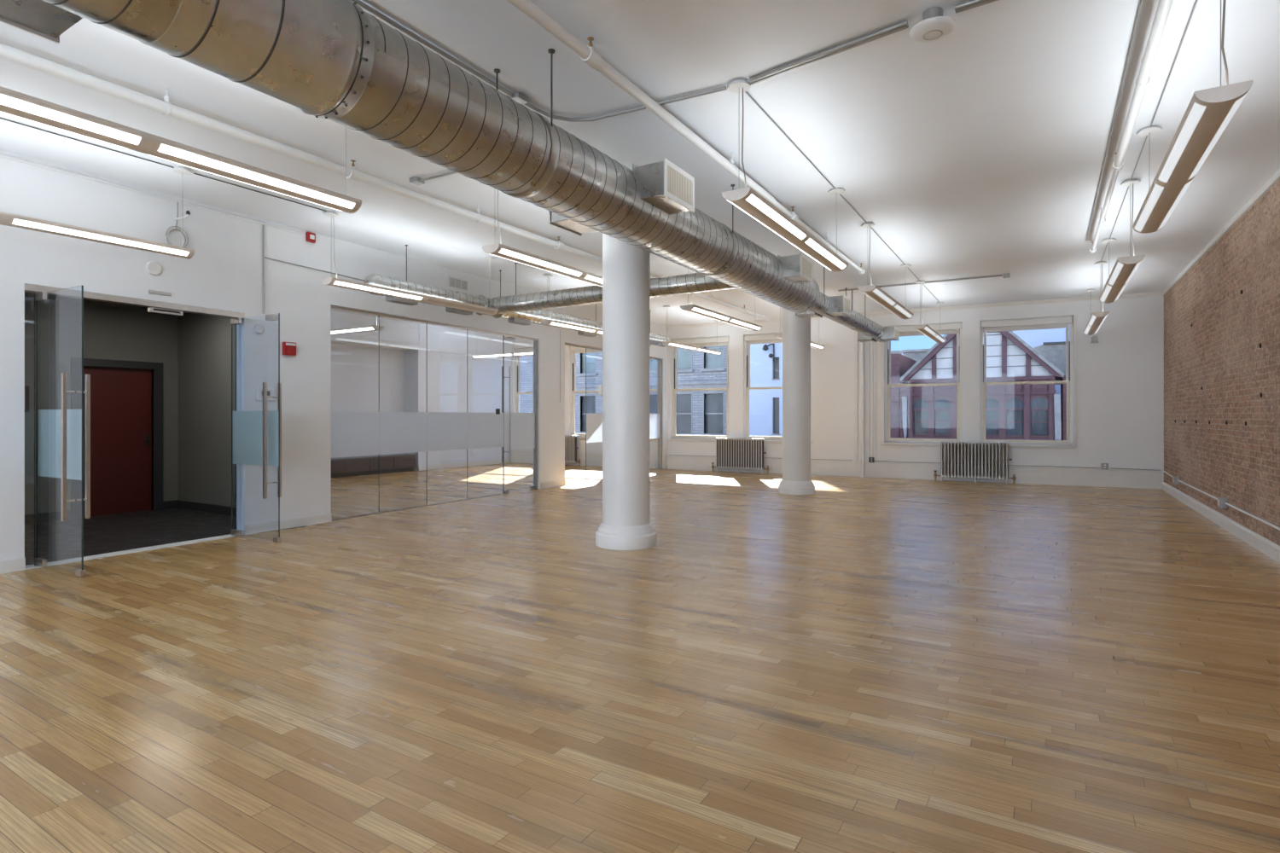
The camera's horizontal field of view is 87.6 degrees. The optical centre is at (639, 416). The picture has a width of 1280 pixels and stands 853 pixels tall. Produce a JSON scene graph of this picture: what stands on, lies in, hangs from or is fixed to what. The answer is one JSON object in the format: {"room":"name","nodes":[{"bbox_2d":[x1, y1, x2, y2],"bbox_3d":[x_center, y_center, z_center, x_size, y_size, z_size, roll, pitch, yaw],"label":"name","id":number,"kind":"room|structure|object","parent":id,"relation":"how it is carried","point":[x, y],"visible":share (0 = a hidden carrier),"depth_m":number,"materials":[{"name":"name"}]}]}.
{"room":"open-plan office","nodes":[
{"label":"open-plan office","id":0,"kind":"room"},
{"bbox_2d":[24,296,178,514],"bbox_3d":[-8.013,-0.075,8.716,0.140,2.950,3.700,0,0,31],"label":"wall","id":1,"kind":"structure","parent":0,"point":[110,333],"depth_m":9.13,"materials":[{"name":"grey paint"}]},
{"bbox_2d":[24,385,29,412],"bbox_3d":[-8.123,-0.220,8.373,0.022,0.340,0.700,0,0,31],"label":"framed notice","id":2,"kind":"object","parent":1,"relation":"attached to","point":[26,387],"visible":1,"depth_m":8.65,"materials":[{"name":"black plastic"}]},
{"bbox_2d":[70,357,162,518],"bbox_3d":[-7.468,0.301,9.543,0.135,2.190,1.100,0,0,31],"label":"door","id":3,"kind":"structure","parent":1,"relation":"in","point":[121,427],"depth_m":9.58,"materials":[{"name":"red paint"}]},
{"bbox_2d":[24,500,235,523],"bbox_3d":[-6.628,1.338,7.876,3.100,0.116,3.500,0,0,31],"label":"baseboard","id":4,"kind":"structure","parent":1,"relation":"attached to","point":[43,517],"depth_m":9.51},
{"bbox_2d":[24,291,188,313],"bbox_3d":[-6.687,-1.600,7.912,3.240,0.100,3.700,0,0,31],"label":"ceiling","id":5,"kind":"structure","parent":0,"point":[26,294],"depth_m":9.10,"materials":[{"name":"grey paint"}]},
{"bbox_2d":[178,313,235,507],"bbox_3d":[-5.780,-0.075,9.467,3.180,2.950,0.100,0,0,31],"label":"wall","id":6,"kind":"structure","parent":0,"point":[204,340],"depth_m":9.75,"materials":[{"name":"grey paint"}]},
{"bbox_2d":[0,149,667,560],"bbox_3d":[-3.819,-0.485,9.499,0.153,3.970,19.000,0,0,29],"label":"wall","id":7,"kind":"structure","parent":0,"point":[224,271],"depth_m":7.91,"materials":[{"name":"white paint"}]},
{"bbox_2d":[34,285,90,576],"bbox_3d":[-5.231,0.129,6.009,0.902,2.534,0.200,0,0,29],"label":"door","id":8,"kind":"structure","parent":7,"relation":"in","point":[59,433],"depth_m":5.92,"materials":[{"name":"clear glass"}]},
{"bbox_2d":[24,283,244,319],"bbox_3d":[-5.163,-1.177,6.974,0.113,0.065,2.000,0,0,29],"label":"trim","id":9,"kind":"structure","parent":7,"relation":"attached to","point":[54,291],"depth_m":6.78,"materials":[{"name":"silver metal"}]},
{"bbox_2d":[0,153,303,234],"bbox_3d":[-6.201,-2.315,4.949,0.026,0.025,8.030,0,0,29],"label":"conduit","id":10,"kind":"object","parent":7,"relation":"attached to","point":[1,154],"visible":1,"depth_m":6.85,"materials":[{"name":"white metal"}]},
{"bbox_2d":[145,261,162,275],"bbox_3d":[-5.091,-1.550,6.992,0.016,0.150,0.150,0,0,29],"label":"cover plate","id":11,"kind":"object","parent":7,"relation":"attached to","point":[154,268],"visible":1,"depth_m":6.99,"materials":[{"name":"white plastic"}]},
{"bbox_2d":[149,290,171,296],"bbox_3d":[-5.064,-1.300,7.046,0.012,0.032,0.210,0,0,29],"label":"metal plaque","id":12,"kind":"object","parent":7,"relation":"attached to","point":[150,291],"visible":1,"depth_m":7.04,"materials":[{"name":"silver metal"}]},
{"bbox_2d":[147,307,183,315],"bbox_3d":[-5.076,-1.119,7.143,0.053,0.048,0.320,0,0,29],"label":"lock","id":13,"kind":"object","parent":7,"relation":"attached to","point":[154,310],"visible":1,"depth_m":7.12,"materials":[{"name":"silver metal"}]},
{"bbox_2d":[164,202,188,247],"bbox_3d":[-4.976,-2.020,7.157,0.044,0.560,0.227,0,0,29],"label":"cable coil","id":14,"kind":"object","parent":7,"relation":"attached to","point":[186,239],"visible":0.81,"depth_m":7.17,"materials":[{"name":"grey plastic"}]},
{"bbox_2d":[230,313,281,542],"bbox_3d":[-4.373,0.129,7.580,0.902,2.534,0.200,0,0,29],"label":"door","id":15,"kind":"structure","parent":7,"relation":"in","point":[257,435],"depth_m":7.49,"materials":[{"name":"clear glass"}]},
{"bbox_2d":[253,324,264,334],"bbox_3d":[-4.548,-1.040,7.972,0.030,0.120,0.120,0,0,29],"label":"smoke detector","id":16,"kind":"object","parent":7,"relation":"attached to","point":[258,328],"visible":1,"depth_m":7.95,"materials":[{"name":"white plastic"}]},
{"bbox_2d":[255,388,275,401],"bbox_3d":[-4.509,-0.255,8.036,0.037,0.150,0.240,0,0,29],"label":"thermostat","id":17,"kind":"object","parent":7,"relation":"attached to","point":[258,392],"visible":0.87,"depth_m":7.99,"materials":[{"name":"white plastic"}]},
{"bbox_2d":[282,342,296,355],"bbox_3d":[-4.356,-0.836,8.294,0.058,0.162,0.156,0,0,29],"label":"station","id":18,"kind":"object","parent":7,"relation":"attached to","point":[288,348],"visible":1,"depth_m":8.27,"materials":[{"name":"red plastic"}]},
{"bbox_2d":[306,232,315,243],"bbox_3d":[-4.214,-2.290,8.553,0.060,0.120,0.110,0,0,29],"label":"fire alarm strobe","id":19,"kind":"object","parent":7,"relation":"attached to","point":[311,237],"visible":1,"depth_m":8.53,"materials":[{"name":"red plastic"}]},
{"bbox_2d":[262,224,365,314],"bbox_3d":[-3.813,-1.765,9.329,0.016,1.070,2.994,0,0,29],"label":"conduit","id":20,"kind":"object","parent":7,"relation":"attached to","point":[264,257],"visible":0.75,"depth_m":8.02,"materials":[{"name":"grey metal"}]},
{"bbox_2d":[0,465,667,574],"bbox_3d":[-3.738,1.341,9.472,0.023,0.118,18.730,0,0,29],"label":"baseboard","id":21,"kind":"structure","parent":7,"relation":"attached to","point":[15,564],"depth_m":8.17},
{"bbox_2d":[448,276,468,290],"bbox_3d":[-2.963,-2.160,10.889,0.016,0.170,0.440,0,0,29],"label":"air vent","id":22,"kind":"object","parent":7,"relation":"in","point":[454,282],"visible":1,"depth_m":10.87,"materials":[{"name":"white plastic"}]},
{"bbox_2d":[559,330,561,403],"bbox_3d":[-1.597,-0.990,13.379,0.032,1.460,0.030,0,0,29],"label":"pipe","id":23,"kind":"object","parent":7,"relation":"hanging from","point":[560,330],"visible":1,"depth_m":13.38,"materials":[{"name":"grey metal"}]},
{"bbox_2d":[540,308,602,335],"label":"pendant light","id":24,"kind":"object","parent":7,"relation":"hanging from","point":[571,326],"depth_m":11.58,"materials":[{"name":"beige metal"}]},
{"bbox_2d":[330,343,404,458],"bbox_3d":[-7.836,-0.485,14.631,0.130,3.770,6.500,0,0,31],"label":"wall","id":25,"kind":"structure","parent":0,"point":[354,369],"depth_m":16.37,"materials":[{"name":"grey paint"}]},
{"bbox_2d":[404,349,511,471],"bbox_3d":[-5.007,-0.485,18.797,0.650,3.770,3.640,0,0,31],"label":"wall","id":26,"kind":"structure","parent":0,"point":[446,372],"depth_m":18.17,"materials":[{"name":"grey paint"}]},
{"bbox_2d":[418,459,511,471],"bbox_3d":[-4.772,1.340,18.538,0.020,0.120,3.440,0,0,31],"label":"baseboard","id":27,"kind":"structure","parent":26,"relation":"attached to","point":[506,461],"depth_m":18.30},
{"bbox_2d":[0,462,1279,852],"bbox_3d":[-1.980,1.458,8.742,16.350,0.124,19.300,0,0,31],"label":"floor","id":28,"kind":"structure","parent":0,"point":[854,665],"depth_m":3.60,"materials":[{"name":"brown wood"}]},
{"bbox_2d":[25,534,244,570],"bbox_3d":[-5.188,1.395,6.988,0.156,0.010,2.000,0,0,29],"label":"threshold","id":29,"kind":"object","parent":28,"relation":"on","point":[107,555],"visible":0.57,"depth_m":6.84,"materials":[{"name":"silver metal"}]},
{"bbox_2d":[26,291,34,565],"bbox_3d":[-5.633,0.124,6.147,0.014,2.529,0.091,0,0,29],"label":"glass sidelight","id":30,"kind":"object","parent":29,"relation":"on","point":[26,292],"visible":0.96,"depth_m":6.19,"materials":[{"name":"clear glass"}]},
{"bbox_2d":[235,324,236,529],"bbox_3d":[-4.713,0.124,7.830,0.014,2.529,0.061,0,0,29],"label":"glass sidelight","id":31,"kind":"object","parent":29,"relation":"on","point":[235,324],"visible":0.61,"depth_m":7.80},
{"bbox_2d":[330,453,415,477],"bbox_3d":[-6.809,1.190,15.691,0.518,0.419,3.380,0,0,31],"label":"base cabinet","id":32,"kind":"object","parent":28,"relation":"on","point":[354,466],"visible":0.67,"depth_m":15.90,"materials":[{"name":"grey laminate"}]},
{"bbox_2d":[330,305,662,520],"bbox_3d":[-1.814,-0.043,13.177,0.122,2.884,9.798,0,0,29],"label":"glass wall","id":33,"kind":"structure","parent":28,"relation":"on","point":[352,433],"depth_m":10.48,"materials":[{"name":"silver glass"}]},
{"bbox_2d":[501,336,535,494],"bbox_3d":[-2.237,-0.025,12.394,0.198,2.840,0.902,0,0,29],"label":"door","id":34,"kind":"structure","parent":33,"relation":"in","point":[519,428],"depth_m":12.29,"materials":[{"name":"clear glass"}]},
{"bbox_2d":[564,435,580,465],"bbox_3d":[-2.302,0.970,19.032,1.430,0.859,0.202,0,0,28],"label":"radiator","id":35,"kind":"object","parent":28,"relation":"on","point":[571,441],"visible":0.34,"depth_m":18.77,"materials":[{"name":"silver metal"}]},
{"bbox_2d":[595,232,656,550],"bbox_3d":[-0.152,-0.484,7.283,0.664,3.767,0.664,0,0,31],"label":"column","id":36,"kind":"structure","parent":28,"relation":"on","point":[625,525],"depth_m":7.06,"materials":[{"name":"paint"}]},
{"bbox_2d":[711,437,768,473],"bbox_3d":[2.468,0.970,16.518,1.494,0.859,0.202,0,0,28],"label":"radiator","id":37,"kind":"object","parent":28,"relation":"on","point":[731,453],"visible":1,"depth_m":16.46,"materials":[{"name":"silver metal"}]},
{"bbox_2d":[778,308,814,494],"bbox_3d":[2.845,-0.484,12.121,0.650,3.767,0.650,0,0,31],"label":"column","id":38,"kind":"structure","parent":28,"relation":"on","point":[796,331],"depth_m":11.90,"materials":[{"name":"paint"}]},
{"bbox_2d":[860,312,865,477],"bbox_3d":[5.099,-0.484,15.274,0.110,3.767,0.108,0,0,28],"label":"riser pipe","id":39,"kind":"object","parent":28,"relation":"on","point":[862,313],"visible":0.97,"depth_m":15.24,"materials":[{"name":"white metal"}]},
{"bbox_2d":[933,441,1016,483],"bbox_3d":[7.053,0.970,14.103,1.559,0.859,0.202,0,0,28],"label":"radiator","id":40,"kind":"object","parent":28,"relation":"on","point":[945,443],"visible":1,"depth_m":14.03,"materials":[{"name":"silver metal"}]},
{"bbox_2d":[0,0,1279,336],"bbox_3d":[-1.834,-2.445,8.888,16.450,0.150,19.700,0,0,31],"label":"ceiling","id":41,"kind":"structure","parent":0,"point":[979,149],"depth_m":5.55,"materials":[{"name":"white paint"}]},
{"bbox_2d":[0,167,195,259],"bbox_3d":[-5.061,-1.944,5.289,0.216,0.846,2.766,0,0,31],"label":"pendant light","id":42,"kind":"object","parent":41,"relation":"hanging from","point":[6,218],"visible":1,"depth_m":5.76,"materials":[{"name":"beige metal"}]},
{"bbox_2d":[0,117,326,211],"bbox_3d":[-5.606,-2.360,4.391,0.011,0.010,7.700,0,0,31],"label":"conduit","id":43,"kind":"object","parent":41,"relation":"attached to","point":[0,118],"visible":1,"depth_m":6.08,"materials":[{"name":"metal"}]},
{"bbox_2d":[0,86,361,213],"bbox_3d":[-2.856,-1.944,3.836,0.216,0.846,2.766,0,0,31],"label":"pendant light","id":44,"kind":"object","parent":41,"relation":"hanging from","point":[12,102],"visible":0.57,"depth_m":3.85,"materials":[{"name":"beige metal"}]},
{"bbox_2d":[330,315,383,335],"bbox_3d":[-5.656,-1.904,12.198,2.766,0.846,0.216,0,0,31],"label":"pendant light","id":45,"kind":"object","parent":41,"relation":"hanging from","point":[371,328],"visible":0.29,"depth_m":11.68,"materials":[{"name":"beige metal"}]},
{"bbox_2d":[0,42,769,320],"bbox_3d":[-1.655,-2.267,7.727,0.108,0.201,17.700,0,0,31],"label":"pipe","id":46,"kind":"object","parent":41,"relation":"hanging from","point":[8,53],"visible":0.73,"depth_m":5.36,"materials":[{"name":"white metal"}]},
{"bbox_2d":[320,211,498,314],"bbox_3d":[-2.920,-1.944,8.880,0.216,0.846,2.766,0,0,31],"label":"pendant light","id":47,"kind":"object","parent":41,"relation":"hanging from","point":[334,282],"visible":1,"depth_m":8.49,"materials":[{"name":"beige metal"}]},
{"bbox_2d":[330,310,512,359],"bbox_3d":[-6.634,-2.035,15.948,0.560,0.670,9.900,0,0,31],"label":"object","id":48,"kind":"structure","parent":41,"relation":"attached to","point":[396,334],"depth_m":16.94,"materials":[{"name":"grey paint"}]},
{"bbox_2d":[410,171,457,185],"bbox_3d":[-1.401,-2.348,6.187,2.012,0.040,0.102,0,0,30],"label":"conduit","id":49,"kind":"object","parent":41,"relation":"attached to","point":[417,181],"visible":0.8,"depth_m":6.61,"materials":[{"name":"grey metal"}]},
{"bbox_2d":[0,0,898,343],"bbox_3d":[0.555,-1.913,6.665,1.004,0.912,18.175,0,0,31],"label":"air duct","id":50,"kind":"object","parent":41,"relation":"hanging from","point":[334,61],"visible":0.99,"depth_m":3.58,"materials":[{"name":"metal"}]},
{"bbox_2d":[471,331,533,358],"bbox_3d":[-3.074,-1.904,16.421,2.766,0.846,0.216,0,0,31],"label":"pendant light","id":51,"kind":"object","parent":41,"relation":"hanging from","point":[521,353],"visible":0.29,"depth_m":16.57,"materials":[{"name":"beige metal"}]},
{"bbox_2d":[350,0,726,122],"bbox_3d":[-1.939,-2.344,1.944,1.438,0.040,7.514,0,0,31],"label":"conduit","id":52,"kind":"object","parent":41,"relation":"attached to","point":[519,97],"visible":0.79,"depth_m":4.82,"materials":[{"name":"grey metal"}]},
{"bbox_2d":[482,189,602,286],"bbox_3d":[-0.691,-1.944,7.388,0.216,0.846,2.766,0,0,31],"label":"pendant light","id":53,"kind":"object","parent":41,"relation":"hanging from","point":[499,250],"visible":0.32,"depth_m":6.73,"materials":[{"name":"beige metal"}]},
{"bbox_2d":[364,244,735,347],"bbox_3d":[0.296,-1.960,11.069,4.468,0.817,8.040,0,0,31],"label":"duct","id":54,"kind":"object","parent":41,"relation":"hanging from","point":[526,309],"visible":0.69,"depth_m":9.71,"materials":[{"name":"metal"}]},
{"bbox_2d":[386,296,418,305],"bbox_3d":[-3.272,-1.597,9.187,0.140,0.090,0.420,0,0,31],"label":"air vent","id":55,"kind":"object","parent":54,"relation":"attached to","point":[398,300],"depth_m":9.12,"materials":[{"name":"grey metal"}]},
{"bbox_2d":[445,307,472,315],"bbox_3d":[-2.728,-1.597,10.084,0.140,0.090,0.420,0,0,31],"label":"air vent","id":56,"kind":"object","parent":54,"relation":"attached to","point":[447,309],"depth_m":10.01,"materials":[{"name":"grey metal"}]},
{"bbox_2d":[507,317,530,325],"bbox_3d":[-2.028,-1.597,11.239,0.140,0.090,0.420,0,0,31],"label":"air vent","id":57,"kind":"object","parent":54,"relation":"attached to","point":[521,321],"depth_m":11.18,"materials":[{"name":"grey metal"}]},
{"bbox_2d":[577,331,596,337],"bbox_3d":[-1.018,-1.597,12.906,0.140,0.090,0.420,0,0,31],"label":"air vent","id":58,"kind":"object","parent":54,"relation":"attached to","point":[584,334],"depth_m":12.79,"materials":[{"name":"grey metal"}]},
{"bbox_2d":[506,0,865,274],"bbox_3d":[-0.109,-2.271,4.451,0.090,0.192,13.700,0,0,31],"label":"pipe","id":59,"kind":"object","parent":41,"relation":"hanging from","point":[587,54],"visible":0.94,"depth_m":4.60,"materials":[{"name":"white metal"}]},
{"bbox_2d":[660,305,721,354],"bbox_3d":[1.240,-1.944,15.455,0.216,0.846,2.766,0,0,31],"label":"pendant light","id":60,"kind":"object","parent":41,"relation":"hanging from","point":[668,343],"visible":0.99,"depth_m":15.02,"materials":[{"name":"beige metal"}]},
{"bbox_2d":[680,293,762,331],"bbox_3d":[1.374,-1.944,10.755,0.216,0.846,2.766,0,0,31],"label":"pendant light","id":61,"kind":"object","parent":41,"relation":"hanging from","point":[695,309],"visible":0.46,"depth_m":10.41,"materials":[{"name":"beige metal"}]},
{"bbox_2d":[721,79,848,272],"bbox_3d":[1.379,-1.944,5.864,0.216,0.846,2.766,0,0,31],"label":"pendant light","id":62,"kind":"object","parent":41,"relation":"hanging from","point":[747,200],"visible":1,"depth_m":5.28,"materials":[{"name":"beige metal"}]},
{"bbox_2d":[810,341,824,349],"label":"pendant light","id":63,"kind":"object","parent":41,"relation":"hanging from","point":[816,346],"depth_m":14.78,"materials":[{"name":"beige metal"}]},
{"bbox_2d":[744,91,939,302],"bbox_3d":[3.484,-2.360,9.336,0.011,0.010,10.540,0,0,31],"label":"pipe","id":64,"kind":"object","parent":41,"relation":"attached to","point":[746,92],"visible":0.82,"depth_m":6.32,"materials":[{"name":"grey metal"}]},
{"bbox_2d":[748,0,998,85],"bbox_3d":[2.247,-2.348,3.588,3.684,0.025,0.145,0,0,36],"label":"conduit","id":65,"kind":"object","parent":41,"relation":"attached to","point":[972,3],"visible":1,"depth_m":4.22,"materials":[{"name":"grey metal"}]},
{"bbox_2d":[857,222,913,319],"bbox_3d":[3.479,-1.944,9.328,0.216,0.846,2.766,0,0,31],"label":"pendant light","id":66,"kind":"object","parent":41,"relation":"hanging from","point":[874,292],"visible":1,"depth_m":8.80,"materials":[{"name":"beige metal"}]},
{"bbox_2d":[837,273,1010,310],"bbox_3d":[4.938,-2.164,11.802,2.810,0.408,0.080,0,0,31],"label":"conduit","id":67,"kind":"object","parent":41,"relation":"attached to","point":[1007,275],"visible":0.94,"depth_m":11.65,"materials":[{"name":"grey metal"}]},
{"bbox_2d":[913,280,946,343],"bbox_3d":[5.583,-1.944,12.800,0.216,0.846,2.766,0,0,31],"label":"pendant light","id":68,"kind":"object","parent":41,"relation":"hanging from","point":[925,329],"visible":1,"depth_m":12.11,"materials":[{"name":"beige metal"}]},
{"bbox_2d":[909,6,956,42],"bbox_3d":[1.716,-2.299,3.912,0.254,0.136,0.254,0,0,31],"label":"smoke detector","id":69,"kind":"object","parent":41,"relation":"attached to","point":[933,26],"visible":1,"depth_m":3.87,"materials":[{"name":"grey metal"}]},
{"bbox_2d":[1083,302,1109,335],"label":"pendant light","id":70,"kind":"object","parent":41,"relation":"hanging from","point":[1096,320],"depth_m":10.90,"materials":[{"name":"beige metal"}]},
{"bbox_2d":[1085,0,1144,240],"bbox_3d":[2.387,-2.358,3.026,0.018,0.017,13.850,0,0,31],"label":"conduit","id":71,"kind":"object","parent":41,"relation":"attached to","point":[1141,2],"visible":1,"depth_m":4.91,"materials":[{"name":"grey metal"}]},
{"bbox_2d":[1099,179,1144,302],"bbox_3d":[5.609,-1.944,7.826,0.216,0.846,2.766,0,0,31],"label":"pendant light","id":72,"kind":"object","parent":41,"relation":"hanging from","point":[1124,269],"visible":1,"depth_m":7.20,"materials":[{"name":"beige metal"}]},
{"bbox_2d":[1088,0,1173,254],"bbox_3d":[2.483,-2.273,3.026,0.080,0.187,13.950,0,0,31],"label":"pipe","id":73,"kind":"object","parent":41,"relation":"hanging from","point":[1163,8],"visible":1,"depth_m":4.55,"materials":[{"name":"white metal"}]},
{"bbox_2d":[1100,0,1198,261],"bbox_3d":[3.059,-2.360,3.619,0.011,0.010,15.360,0,0,31],"label":"wire","id":74,"kind":"object","parent":41,"relation":"attached to","point":[1196,1],"visible":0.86,"depth_m":4.89,"materials":[{"name":"grey metal"}]},
{"bbox_2d":[1132,0,1253,233],"bbox_3d":[3.525,-1.944,4.388,0.216,0.846,2.766,0,0,31],"label":"pendant light","id":75,"kind":"object","parent":41,"relation":"hanging from","point":[1208,113],"visible":1,"depth_m":3.82,"materials":[{"name":"beige metal"}]},
{"bbox_2d":[512,296,1163,482],"bbox_3d":[2.877,-0.485,16.699,16.900,3.970,0.321,0,0,28],"label":"wall","id":76,"kind":"structure","parent":0,"point":[1120,376],"depth_m":14.28,"materials":[{"name":"white paint"}]},
{"bbox_2d":[514,347,533,413],"bbox_3d":[-3.041,-0.715,19.775,1.600,2.630,0.175,0,0,28],"label":"window","id":77,"kind":"structure","parent":76,"relation":"in","point":[517,392],"depth_m":20.09,"materials":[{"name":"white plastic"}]},
{"bbox_2d":[511,450,655,468],"bbox_3d":[-2.093,1.219,19.118,5.650,0.362,0.039,0,0,28],"label":"baseboard","id":78,"kind":"structure","parent":76,"relation":"attached to","point":[516,456],"depth_m":18.87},
{"bbox_2d":[570,345,602,436],"bbox_3d":[-1.272,-0.715,18.843,1.600,2.630,0.175,0,0,28],"label":"window","id":79,"kind":"structure","parent":76,"relation":"in","point":[573,350],"depth_m":19.16,"materials":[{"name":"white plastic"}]},
{"bbox_2d":[671,336,729,439],"bbox_3d":[1.586,-0.715,17.337,1.640,2.630,0.175,0,0,28],"label":"window","id":80,"kind":"structure","parent":76,"relation":"in","point":[723,340],"depth_m":17.35,"materials":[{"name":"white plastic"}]},
{"bbox_2d":[668,438,813,443],"bbox_3d":[2.450,0.632,16.757,3.790,0.065,0.135,0,0,28],"label":"window sill","id":81,"kind":"structure","parent":76,"relation":"attached to","point":[670,439],"depth_m":17.12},
{"bbox_2d":[668,454,852,460],"bbox_3d":[2.830,1.026,16.502,4.700,0.013,0.014,0,0,28],"label":"conduit","id":82,"kind":"object","parent":76,"relation":"attached to","point":[668,455],"visible":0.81,"depth_m":16.34,"materials":[{"name":"grey metal"}]},
{"bbox_2d":[744,332,782,441],"bbox_3d":[3.381,-0.715,16.390,1.680,2.630,0.175,0,0,28],"label":"window","id":83,"kind":"structure","parent":76,"relation":"in","point":[749,340],"depth_m":16.71,"materials":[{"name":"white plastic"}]},
{"bbox_2d":[854,330,857,469],"bbox_3d":[4.981,-0.450,15.392,0.080,3.700,0.030,0,0,28],"label":"pipe","id":84,"kind":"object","parent":76,"relation":"attached to","point":[855,332],"depth_m":15.38,"materials":[{"name":"white metal"}]},
{"bbox_2d":[868,315,870,457],"bbox_3d":[5.247,-0.665,15.255,0.020,3.250,0.020,0,0,31],"label":"conduit","id":85,"kind":"object","parent":76,"relation":"attached to","point":[869,316],"visible":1,"depth_m":15.25,"materials":[{"name":"white metal"}]},
{"bbox_2d":[872,315,873,457],"bbox_3d":[5.318,-0.625,15.218,0.020,3.330,0.020,0,0,31],"label":"conduit","id":86,"kind":"object","parent":76,"relation":"attached to","point":[873,316],"visible":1,"depth_m":15.21,"materials":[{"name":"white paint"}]},
{"bbox_2d":[875,315,876,460],"bbox_3d":[5.371,-0.625,15.190,0.020,3.330,0.020,0,0,31],"label":"conduit","id":87,"kind":"object","parent":76,"relation":"attached to","point":[875,316],"visible":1,"depth_m":15.18,"materials":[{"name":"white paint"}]},
{"bbox_2d":[666,455,1162,489],"bbox_3d":[5.347,1.219,15.197,10.470,0.362,0.044,0,0,28],"label":"baseboard","id":88,"kind":"structure","parent":76,"relation":"attached to","point":[1024,474],"depth_m":14.31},
{"bbox_2d":[666,291,1162,329],"bbox_3d":[5.355,-2.335,15.181,10.500,0.070,0.056,0,0,28],"label":"trim","id":89,"kind":"structure","parent":76,"relation":"attached to","point":[1157,293],"depth_m":14.21,"materials":[{"name":"white paint"}]},
{"bbox_2d":[884,322,962,443],"bbox_3d":[6.297,-0.715,14.854,1.590,2.630,0.175,0,0,28],"label":"window","id":90,"kind":"structure","parent":76,"relation":"in","point":[941,328],"depth_m":14.73,"materials":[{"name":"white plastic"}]},
{"bbox_2d":[880,442,1076,448],"bbox_3d":[7.130,0.632,14.291,3.730,0.065,0.135,0,0,28],"label":"window sill","id":91,"kind":"structure","parent":76,"relation":"attached to","point":[882,444],"depth_m":13.95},
{"bbox_2d":[881,314,1076,446],"bbox_3d":[7.128,-0.715,14.266,3.720,2.630,0.020,0,0,28],"label":"trim","id":92,"kind":"structure","parent":76,"relation":"attached to","point":[1074,316],"depth_m":13.41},
{"bbox_2d":[874,460,1160,471],"bbox_3d":[7.625,1.030,13.975,5.240,0.021,0.014,0,0,28],"label":"conduit","id":93,"kind":"object","parent":76,"relation":"attached to","point":[875,461],"visible":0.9,"depth_m":13.66,"materials":[{"name":"grey metal"}]},
{"bbox_2d":[979,315,1073,445],"bbox_3d":[8.044,-0.715,13.934,1.680,2.630,0.175,0,0,28],"label":"window","id":94,"kind":"structure","parent":76,"relation":"in","point":[1067,322],"depth_m":13.88,"materials":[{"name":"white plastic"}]},
{"bbox_2d":[1163,179,1279,546],"bbox_3d":[5.247,-0.400,4.654,0.250,3.800,19.800,0,0,31],"label":"wall","id":95,"kind":"structure","parent":0,"point":[1221,354],"depth_m":8.23,"materials":[{"name":"brick"}]},
{"bbox_2d":[1161,482,1279,564],"bbox_3d":[4.979,1.329,4.495,0.045,0.142,19.250,0,0,31],"label":"baseboard","id":96,"kind":"structure","parent":95,"relation":"attached to","point":[1268,548],"depth_m":8.01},
{"bbox_2d":[1162,168,1279,296],"bbox_3d":[5.237,-2.335,4.661,0.275,0.070,19.800,0,0,31],"label":"trim","id":97,"kind":"structure","parent":95,"relation":"attached to","point":[1276,177],"depth_m":8.09,"materials":[{"name":"white paint"}]},
{"bbox_2d":[1162,470,1279,530],"bbox_3d":[4.974,1.087,4.528,0.081,0.125,19.100,0,0,31],"label":"conduit","id":98,"kind":"object","parent":95,"relation":"attached to","point":[1222,502],"visible":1,"depth_m":8.30,"materials":[{"name":"silver metal"}]},
{"label":"outside","id":99,"kind":"structure","parent":0,"visible":0},
{"bbox_3d":[14.047,12.500,42.469,100.000,0.200,52.800,0,0,31],"label":"ground","id":100,"kind":"structure","parent":99,"visible":0},
{"bbox_2d":[519,345,727,436],"bbox_3d":[0.368,0.450,41.113,16.190,23.900,9.300,0,0,31],"label":"stone building","id":101,"kind":"structure","parent":100,"relation":"on","point":[698,412],"depth_m":35.03,"materials":[{"name":"grey stone"}]},
{"bbox_2d":[749,343,782,436],"bbox_3d":[8.127,-1.600,31.785,6.650,28.000,1.810,0,0,31],"label":"building","id":102,"kind":"structure","parent":100,"relation":"on","point":[765,406],"depth_m":32.51,"materials":[{"name":"stone"}]},
{"bbox_2d":[762,343,774,362],"bbox_3d":[6.207,-3.050,32.149,0.628,0.900,0.368,0,0,0],"label":"wall lamp","id":103,"kind":"object","parent":102,"relation":"attached to","point":[768,349],"depth_m":32.39,"materials":[{"name":"black plastic"}]},
{"bbox_2d":[890,349,929,438],"bbox_3d":[14.086,4.540,32.974,2.290,15.720,9.000,0,0,31],"label":"brick building","id":104,"kind":"structure","parent":100,"relation":"on","point":[900,364],"depth_m":29.57,"materials":[{"name":"stone"}]},
{"bbox_2d":[899,327,1064,440],"bbox_3d":[14.973,3.875,29.314,6.100,17.050,4.340,0,0,31],"label":"gabled building","id":105,"kind":"structure","parent":100,"relation":"on","point":[1013,412],"depth_m":27.46,"materials":[{"name":"red paint"}]},
{"bbox_2d":[1012,328,1065,440],"bbox_3d":[28.573,0.900,37.641,14.150,23.000,8.000,0,0,31],"label":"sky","id":106,"kind":"structure","parent":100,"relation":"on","point":[1034,338],"depth_m":36.82,"materials":[{"name":"blue"}]},
{"bbox_2d":[1033,341,1066,440],"bbox_3d":[22.275,4.530,28.069,11.000,15.740,8.900,0,0,31],"label":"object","id":107,"kind":"structure","parent":100,"relation":"on","point":[1055,352],"depth_m":30.01,"materials":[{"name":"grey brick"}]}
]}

